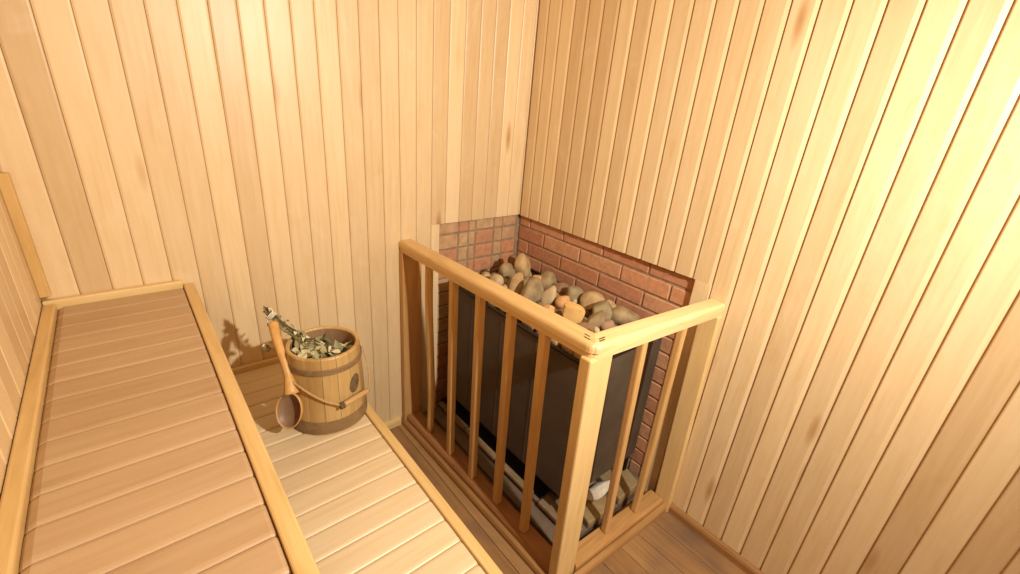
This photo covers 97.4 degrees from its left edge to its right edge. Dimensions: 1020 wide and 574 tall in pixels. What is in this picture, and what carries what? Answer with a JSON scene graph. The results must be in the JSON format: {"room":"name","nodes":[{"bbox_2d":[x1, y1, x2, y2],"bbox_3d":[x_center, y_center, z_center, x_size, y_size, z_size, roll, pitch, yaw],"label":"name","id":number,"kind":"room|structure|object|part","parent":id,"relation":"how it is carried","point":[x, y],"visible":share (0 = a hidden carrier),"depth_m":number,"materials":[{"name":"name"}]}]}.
{"room":"sauna","nodes":[
{"label":"sauna","id":0,"kind":"room"},
{"bbox_2d":[0,191,42,499],"bbox_3d":[-0.260,0.299,-0.008,0.036,2.500,3.300,-14,30,-38],"label":"wall","id":1,"kind":"structure","parent":0,"point":[21,306],"depth_m":0.96,"materials":[{"name":"brown wood"}]},
{"bbox_2d":[0,0,539,421],"bbox_3d":[-0.606,-0.459,1.696,1.906,2.500,0.116,-14,30,-38],"label":"wall","id":2,"kind":"structure","parent":0,"point":[278,155],"depth_m":1.47,"materials":[{"name":"brown wood"}]},
{"bbox_2d":[0,172,51,297],"bbox_3d":[-1.259,-0.127,1.163,0.024,0.334,0.020,-14,30,-38],"label":"trim","id":3,"kind":"structure","parent":2,"relation":"attached to","point":[7,188],"depth_m":1.15,"materials":[{"name":"brown wood"}]},
{"bbox_2d":[384,416,401,428],"bbox_3d":[-0.951,0.764,1.903,1.060,0.040,0.018,-14,30,-38],"label":"baseboard","id":4,"kind":"structure","parent":2,"relation":"attached to","point":[397,421],"depth_m":2.20,"materials":[{"name":"beige wood"}]},
{"bbox_2d":[389,404,745,573],"bbox_3d":[0.318,1.288,1.043,1.956,0.040,3.420,-14,30,-38],"label":"floor","id":5,"kind":"structure","parent":0,"point":[666,546],"depth_m":1.72,"materials":[{"name":"brown wood"}]},
{"bbox_2d":[0,279,319,573],"bbox_3d":[-0.240,0.950,0.486,0.346,0.924,2.998,-14,30,-38],"label":"bench","id":6,"kind":"object","parent":5,"relation":"on","point":[138,447],"visible":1,"depth_m":0.79,"materials":[{"name":"brown wood"}]},
{"bbox_3d":[-0.320,0.592,0.213,0.026,0.052,2.976,-14,30,-38],"label":"wall trim","id":7,"kind":"part","parent":6,"relation":"part of","materials":[{"name":"beige wood"}]},
{"bbox_3d":[-1.162,0.035,1.332,0.315,0.060,0.021,-14,30,-38],"label":"trim","id":8,"kind":"part","parent":6,"relation":"part of","materials":[{"name":"beige wood"}]},
{"bbox_3d":[-0.085,0.547,0.424,0.030,0.078,2.998,-14,30,-38],"label":"trim","id":9,"kind":"part","parent":6,"relation":"part of","materials":[{"name":"beige wood"}]},
{"bbox_2d":[231,356,502,573],"bbox_3d":[0.028,1.047,0.782,0.380,0.558,2.998,-14,30,-38],"label":"bench","id":10,"kind":"object","parent":5,"relation":"on","point":[360,503],"visible":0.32,"depth_m":1.18,"materials":[{"name":"brown wood"}]},
{"bbox_3d":[-0.910,0.298,1.701,0.350,0.058,0.017,-14,30,-38],"label":"trim","id":11,"kind":"part","parent":10,"relation":"part of","materials":[{"name":"brown wood"}]},
{"bbox_2d":[285,326,369,434],"bbox_3d":[-0.577,0.292,1.419,0.239,0.262,0.264,-14,30,-38],"label":"wooden bucket","id":12,"kind":"object","parent":10,"relation":"on","point":[332,393],"visible":0.87,"depth_m":1.35,"materials":[{"name":"brown wood"}]},
{"bbox_2d":[268,321,302,428],"bbox_3d":[-0.677,0.262,1.321,0.069,0.278,0.190,-14,30,-38],"label":"ladle","id":13,"kind":"object","parent":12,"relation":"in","point":[289,407],"visible":1,"depth_m":1.32,"materials":[{"name":"brown wood"}]},
{"bbox_3d":[-0.673,0.212,1.321,0.044,0.185,0.161,-14,30,-38],"label":"handle","id":14,"kind":"part","parent":13,"relation":"part of","materials":[{"name":"brown wood"}]},
{"bbox_2d":[276,393,302,428],"bbox_3d":[-0.646,0.360,1.316,0.080,0.107,0.052,7,23,4],"label":"bowl","id":15,"kind":"object","parent":13,"relation":"on","point":[289,407],"depth_m":1.32,"materials":[{"name":"brown wood"}]},
{"bbox_2d":[262,306,352,358],"bbox_3d":[-0.615,0.203,1.383,0.272,0.275,0.188,0,24,-13],"label":"whisk","id":16,"kind":"object","parent":12,"relation":"in","point":[305,346],"visible":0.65,"depth_m":1.36,"materials":[{"name":"green plant"}]},
{"bbox_3d":[-0.722,0.087,1.354,0.032,0.057,0.035,3,23,-4],"label":"binding cord","id":17,"kind":"part","parent":16,"relation":"part of","materials":[{"name":"beige fabric"}]},
{"bbox_3d":[-0.588,0.305,1.320,0.174,0.102,0.036,8,23,7],"label":"bail cord","id":18,"kind":"part","parent":12,"relation":"part of","materials":[{"name":"beige fabric"}]},
{"bbox_3d":[-0.455,0.255,1.421,0.013,0.126,0.069,-8,26,-28],"label":"bail cord","id":19,"kind":"part","parent":12,"relation":"part of","materials":[{"name":"beige fabric"}]},
{"bbox_3d":[0.181,0.807,0.802,0.028,0.078,2.998,-14,30,-38],"label":"trim","id":20,"kind":"part","parent":10,"relation":"part of","materials":[{"name":"beige wood"}]},
{"bbox_2d":[434,397,638,545],"bbox_3d":[0.083,0.736,2.134,0.528,0.080,0.986,-14,30,-38],"label":"firewood","id":21,"kind":"object","parent":5,"relation":"on","point":[544,507],"visible":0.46,"depth_m":1.89,"materials":[{"name":"wood"}]},
{"bbox_2d":[447,268,661,496],"bbox_3d":[0.134,0.360,1.985,0.451,0.791,0.832,-14,30,-38],"label":"stove","id":22,"kind":"object","parent":21,"relation":"on","point":[562,370],"depth_m":1.74,"materials":[{"name":"black metal"}]},
{"bbox_3d":[0.103,0.648,2.147,0.359,0.094,0.700,-14,30,-38],"label":"frame","id":23,"kind":"part","parent":22,"relation":"part of","materials":[{"name":"black metal"}]},
{"bbox_3d":[0.076,0.136,1.702,0.057,0.071,0.060,19,26,29],"label":"stove stone","id":24,"kind":"part","parent":22,"relation":"part of","materials":[{"name":"stone"}]},
{"bbox_3d":[0.086,-0.008,2.030,0.062,0.071,0.069,18,26,27],"label":"stove stone","id":25,"kind":"part","parent":22,"relation":"part of","materials":[{"name":"beige stone"}]},
{"bbox_3d":[0.173,0.185,1.615,0.065,0.070,0.065,-14,30,-38],"label":"stove stone","id":26,"kind":"part","parent":22,"relation":"part of","materials":[{"name":"beige stone"}]},
{"bbox_3d":[0.195,0.103,1.788,0.068,0.069,0.079,-14,30,-38],"label":"stove stone","id":27,"kind":"part","parent":22,"relation":"part of","materials":[{"name":"brown stone"}]},
{"bbox_3d":[0.209,0.061,1.764,0.074,0.057,0.063,-14,30,-38],"label":"stove stone","id":28,"kind":"part","parent":22,"relation":"part of","materials":[{"name":"orange stone"}]},
{"bbox_3d":[0.214,0.216,1.560,0.069,0.075,0.082,-14,30,-38],"label":"stove stone","id":29,"kind":"part","parent":22,"relation":"part of","materials":[{"name":"brown stone"}]},
{"bbox_3d":[0.252,0.231,1.513,0.064,0.065,0.069,-14,30,-38],"label":"stove stone","id":30,"kind":"part","parent":22,"relation":"part of","materials":[{"name":"brown stone"}]},
{"bbox_3d":[0.282,0.102,1.791,0.062,0.070,0.081,-14,30,-38],"label":"stove stone","id":31,"kind":"part","parent":22,"relation":"part of","materials":[{"name":"brown stone"}]},
{"bbox_2d":[593,326,599,332],"bbox_3d":[0.288,0.146,1.487,0.022,0.028,0.022,-14,30,-38],"label":"stone","id":32,"kind":"object","parent":22,"relation":"on","point":[596,329],"visible":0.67,"depth_m":1.48,"materials":[{"name":"beige stone"}]},
{"bbox_3d":[0.152,0.073,1.835,0.090,0.054,0.065,-14,30,-38],"label":"stove stone","id":33,"kind":"object","parent":22,"relation":"on","visible":0},
{"bbox_2d":[539,285,556,305],"bbox_3d":[0.157,0.040,1.810,0.066,0.102,0.072,-14,30,-38],"label":"stone","id":34,"kind":"object","parent":33,"relation":"on","point":[549,296],"visible":0.71,"depth_m":1.78,"materials":[{"name":"beige stone"}]},
{"bbox_3d":[0.335,0.130,1.738,0.071,0.061,0.072,-14,30,-38],"label":"stove stone","id":35,"kind":"object","parent":22,"relation":"on","visible":0},
{"bbox_2d":[592,300,612,319],"bbox_3d":[0.355,0.096,1.708,0.084,0.085,0.117,6,23,3],"label":"stone","id":36,"kind":"object","parent":35,"relation":"on","point":[604,305],"visible":0.53,"depth_m":1.68,"materials":[{"name":"grey stone"}]},
{"bbox_3d":[0.054,0.060,1.854,0.073,0.061,0.074,-14,30,-38],"label":"stove stone","id":37,"kind":"object","parent":22,"relation":"in","visible":0},
{"bbox_2d":[520,277,543,302],"bbox_3d":[0.081,0.027,1.805,0.115,0.118,0.086,-14,30,-38],"label":"stone","id":38,"kind":"object","parent":37,"relation":"on","point":[533,289],"visible":0.74,"depth_m":1.78,"materials":[{"name":"grey stone"}]},
{"bbox_3d":[0.026,-0.048,2.084,0.071,0.062,0.068,-14,30,-38],"label":"stove stone","id":39,"kind":"object","parent":22,"relation":"in","visible":0},
{"bbox_2d":[514,253,530,276],"bbox_3d":[0.060,-0.094,2.050,0.070,0.130,0.104,17,26,26],"label":"stone","id":40,"kind":"object","parent":39,"relation":"on","point":[522,264],"visible":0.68,"depth_m":2.01,"materials":[{"name":"beige stone"}]},
{"bbox_3d":[-0.022,-0.009,2.031,0.086,0.073,0.068,-14,30,-38],"label":"stove stone","id":41,"kind":"object","parent":22,"relation":"in","visible":0},
{"bbox_2d":[499,262,515,278],"bbox_3d":[-0.015,-0.067,2.043,0.067,0.092,0.064,-14,30,-38],"label":"stone","id":42,"kind":"object","parent":41,"relation":"on","point":[506,270],"visible":0.84,"depth_m":2.02,"materials":[{"name":"grey stone"}]},
{"bbox_3d":[0.334,0.111,1.840,0.062,0.070,0.061,-14,30,-38],"label":"stove stone","id":43,"kind":"object","parent":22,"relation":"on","visible":0},
{"bbox_2d":[580,291,604,310],"bbox_3d":[0.336,0.061,1.824,0.088,0.084,0.102,-14,30,-38],"label":"stone","id":44,"kind":"object","parent":43,"relation":"on","point":[588,299],"visible":0.66,"depth_m":1.80,"materials":[{"name":"beige stone"}]},
{"bbox_3d":[0.281,0.065,1.895,0.077,0.061,0.083,-14,30,-38],"label":"stove stone","id":45,"kind":"object","parent":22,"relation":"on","visible":0},
{"bbox_2d":[566,285,583,302],"bbox_3d":[0.276,0.032,1.878,0.078,0.070,0.067,2,23,-7],"label":"stone","id":46,"kind":"object","parent":45,"relation":"on","point":[575,292],"visible":0.7,"depth_m":1.86,"materials":[{"name":"grey stone"}]},
{"bbox_3d":[-0.030,0.021,1.958,0.077,0.066,0.068,-14,30,-38],"label":"stove stone","id":47,"kind":"object","parent":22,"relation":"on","visible":0},
{"bbox_2d":[490,274,503,285],"bbox_3d":[-0.059,-0.025,1.936,0.059,0.069,0.064,-14,30,-38],"label":"stone","id":48,"kind":"object","parent":47,"relation":"on","point":[497,278],"visible":0.64,"depth_m":1.91,"materials":[{"name":"beige stone"}]},
{"bbox_3d":[0.181,0.003,2.028,0.085,0.085,0.084,-14,30,-38],"label":"stove stone","id":49,"kind":"object","parent":22,"relation":"on","visible":0},
{"bbox_2d":[540,271,556,289],"bbox_3d":[0.162,-0.024,1.995,0.086,0.093,0.080,-14,30,-38],"label":"stone","id":50,"kind":"object","parent":49,"relation":"on","point":[548,278],"visible":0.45,"depth_m":1.97,"materials":[{"name":"grey stone"}]},
{"bbox_3d":[0.224,0.161,1.648,0.071,0.067,0.067,-14,30,-38],"label":"stove stone","id":51,"kind":"object","parent":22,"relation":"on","visible":0},
{"bbox_2d":[563,302,584,323],"bbox_3d":[0.231,0.095,1.614,0.081,0.078,0.064,12,24,15],"label":"stone","id":52,"kind":"object","parent":51,"relation":"on","point":[574,312],"visible":0.91,"depth_m":1.58,"materials":[{"name":"stone"}]},
{"bbox_3d":[0.008,0.060,1.898,0.068,0.075,0.073,-14,30,-38],"label":"stove stone","id":53,"kind":"object","parent":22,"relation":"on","visible":0},
{"bbox_2d":[509,272,523,293],"bbox_3d":[0.030,-0.005,1.899,0.080,0.101,0.051,-14,30,-38],"label":"stone","id":54,"kind":"object","parent":53,"relation":"on","point":[516,285],"visible":0.78,"depth_m":1.88,"materials":[{"name":"beige stone"}]},
{"bbox_3d":[-0.133,-0.020,2.049,0.075,0.056,0.082,-14,30,-38],"label":"stove stone","id":55,"kind":"object","parent":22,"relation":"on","visible":0},
{"bbox_2d":[481,271,490,276],"bbox_3d":[-0.106,-0.051,2.034,0.054,0.038,0.050,-14,30,-38],"label":"stone","id":56,"kind":"object","parent":55,"relation":"on","point":[485,274],"visible":0.56,"depth_m":2.02,"materials":[{"name":"beige stone"}]},
{"bbox_3d":[0.367,0.206,1.620,0.063,0.069,0.074,-14,30,-38],"label":"stove stone","id":57,"kind":"object","parent":22,"relation":"in","visible":0},
{"bbox_2d":[600,319,614,330],"bbox_3d":[0.340,0.140,1.578,0.066,0.059,0.055,-14,30,-38],"label":"stone","id":58,"kind":"object","parent":57,"relation":"on","point":[608,323],"visible":0.52,"depth_m":1.55,"materials":[{"name":"stone"}]},
{"bbox_3d":[0.215,0.024,1.973,0.056,0.062,0.073,-14,30,-38],"label":"stove stone","id":59,"kind":"object","parent":22,"relation":"in","visible":0},
{"bbox_2d":[553,283,568,293],"bbox_3d":[0.223,0.004,1.955,0.077,0.050,0.058,3,23,-6],"label":"stone","id":60,"kind":"object","parent":59,"relation":"on","point":[561,288],"visible":0.73,"depth_m":1.94,"materials":[{"name":"brown stone"}]},
{"bbox_3d":[0.130,0.160,1.666,0.091,0.073,0.081,-14,30,-38],"label":"stove stone","id":61,"kind":"object","parent":22,"relation":"in","visible":0},
{"bbox_2d":[543,304,556,312],"bbox_3d":[0.144,0.086,1.662,0.047,0.036,0.056,-14,30,-38],"label":"stone","id":62,"kind":"object","parent":61,"relation":"on","point":[548,306],"visible":0.55,"depth_m":1.66,"materials":[{"name":"stone"}]},
{"bbox_3d":[0.269,0.189,1.617,0.072,0.066,0.078,-14,30,-38],"label":"stove stone","id":63,"kind":"object","parent":22,"relation":"in","visible":0},
{"bbox_2d":[577,310,606,332],"bbox_3d":[0.277,0.141,1.560,0.138,0.115,0.072,-14,30,-38],"label":"stone","id":64,"kind":"object","parent":63,"relation":"on","point":[586,325],"depth_m":1.55,"materials":[{"name":"brown stone"}]},
{"bbox_3d":[0.302,0.118,1.576,0.069,0.082,0.066,-14,30,-38],"label":"stove stone","id":65,"kind":"part","parent":64,"relation":"part of","materials":[{"name":"grey stone"}]},
{"bbox_3d":[0.389,0.124,1.793,0.063,0.063,0.075,-14,30,-38],"label":"stove stone","id":66,"kind":"object","parent":22,"relation":"in","visible":0},
{"bbox_2d":[606,299,616,307],"bbox_3d":[0.399,0.081,1.827,0.069,0.058,0.074,-14,30,-38],"label":"stone","id":67,"kind":"object","parent":66,"relation":"on","point":[611,302],"visible":0.2,"depth_m":1.81,"materials":[{"name":"beige stone"}]},
{"bbox_3d":[0.376,0.161,1.699,0.066,0.059,0.073,-14,30,-38],"label":"stove stone","id":68,"kind":"object","parent":22,"relation":"in","visible":0},
{"bbox_2d":[611,306,639,325],"bbox_3d":[0.428,0.120,1.695,0.116,0.098,0.094,2,23,-7],"label":"stone","id":69,"kind":"object","parent":68,"relation":"on","point":[621,315],"visible":0.63,"depth_m":1.66,"materials":[{"name":"grey stone"}]},
{"bbox_3d":[0.049,-0.059,2.167,0.068,0.073,0.071,-14,30,-38],"label":"stove stone","id":70,"kind":"object","parent":22,"relation":"in","visible":0},
{"bbox_2d":[508,255,515,265],"bbox_3d":[0.015,-0.123,2.183,0.047,0.074,0.053,-14,30,-38],"label":"stone","id":71,"kind":"object","parent":70,"relation":"on","point":[511,259],"visible":0.38,"depth_m":2.16,"materials":[{"name":"brown stone"}]},
{"bbox_2d":[586,480,609,500],"bbox_3d":[0.361,0.823,1.821,0.156,0.050,0.057,-14,30,-38],"label":"stone","id":72,"kind":"object","parent":21,"relation":"on","point":[598,490],"visible":0.81,"depth_m":1.80,"materials":[{"name":"beige stone"}]},
{"bbox_2d":[399,239,724,573],"bbox_3d":[0.103,0.361,1.873,0.672,0.975,1.112,-14,30,-38],"label":"fence","id":73,"kind":"object","parent":5,"relation":"on","point":[567,555],"visible":0.99,"depth_m":1.60,"materials":[{"name":"brown wood"}]},
{"bbox_3d":[-0.460,0.259,2.086,0.096,0.903,0.032,-14,30,-38],"label":"post","id":74,"kind":"part","parent":73,"relation":"part of","materials":[{"name":"brown wood"}]},
{"bbox_3d":[-0.187,0.849,1.875,0.018,0.031,1.082,-15,30,-39],"label":"moulding","id":75,"kind":"part","parent":73,"relation":"part of","materials":[{"name":"brown wood"}]},
{"bbox_3d":[-0.161,0.822,1.907,0.072,0.060,0.986,-15,30,-39],"label":"sill","id":76,"kind":"part","parent":73,"relation":"part of","materials":[{"name":"brown wood"}]},
{"bbox_3d":[-0.104,-0.007,1.538,0.067,0.072,1.054,-14,30,-38],"label":"handrail","id":77,"kind":"part","parent":73,"relation":"part of","materials":[{"name":"brown wood"}]},
{"bbox_3d":[0.205,0.602,1.387,0.117,0.930,0.042,-14,30,-38],"label":"post","id":78,"kind":"part","parent":73,"relation":"part of","materials":[{"name":"brown wood"}]},
{"bbox_3d":[0.412,0.942,1.748,0.513,0.058,0.066,-13,29,-36],"label":"sill","id":79,"kind":"part","parent":73,"relation":"part of","materials":[{"name":"brown wood"}]},
{"bbox_3d":[0.412,0.977,1.701,0.612,0.031,0.021,-13,29,-36],"label":"moulding","id":80,"kind":"part","parent":73,"relation":"part of","materials":[{"name":"brown wood"}]},
{"bbox_3d":[0.461,0.115,1.368,0.649,0.071,0.065,-13,29,-36],"label":"handrail","id":81,"kind":"part","parent":73,"relation":"part of","materials":[{"name":"brown wood"}]},
{"bbox_3d":[0.672,0.511,1.731,0.030,0.905,0.089,-14,30,-38],"label":"post","id":82,"kind":"part","parent":73,"relation":"part of","materials":[{"name":"brown wood"}]},
{"bbox_2d":[436,214,694,476],"bbox_3d":[0.140,0.284,2.019,0.552,1.011,1.047,-14,30,-38],"label":"lining","id":83,"kind":"object","parent":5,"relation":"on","point":[647,289],"visible":0.25,"depth_m":2.06,"materials":[{"name":"red brick"}]},
{"bbox_2d":[520,0,1019,573],"bbox_3d":[1.109,-0.061,1.123,0.116,2.500,3.370,-14,30,-38],"label":"wall","id":84,"kind":"structure","parent":0,"point":[842,177],"depth_m":1.30,"materials":[{"name":"brown wood"}]},
{"bbox_2d":[668,503,764,573],"bbox_3d":[1.331,1.286,1.158,0.018,0.040,2.092,-14,30,-38],"label":"baseboard","id":85,"kind":"structure","parent":84,"relation":"attached to","point":[701,531],"depth_m":1.74,"materials":[{"name":"brown wood"}]}
]}

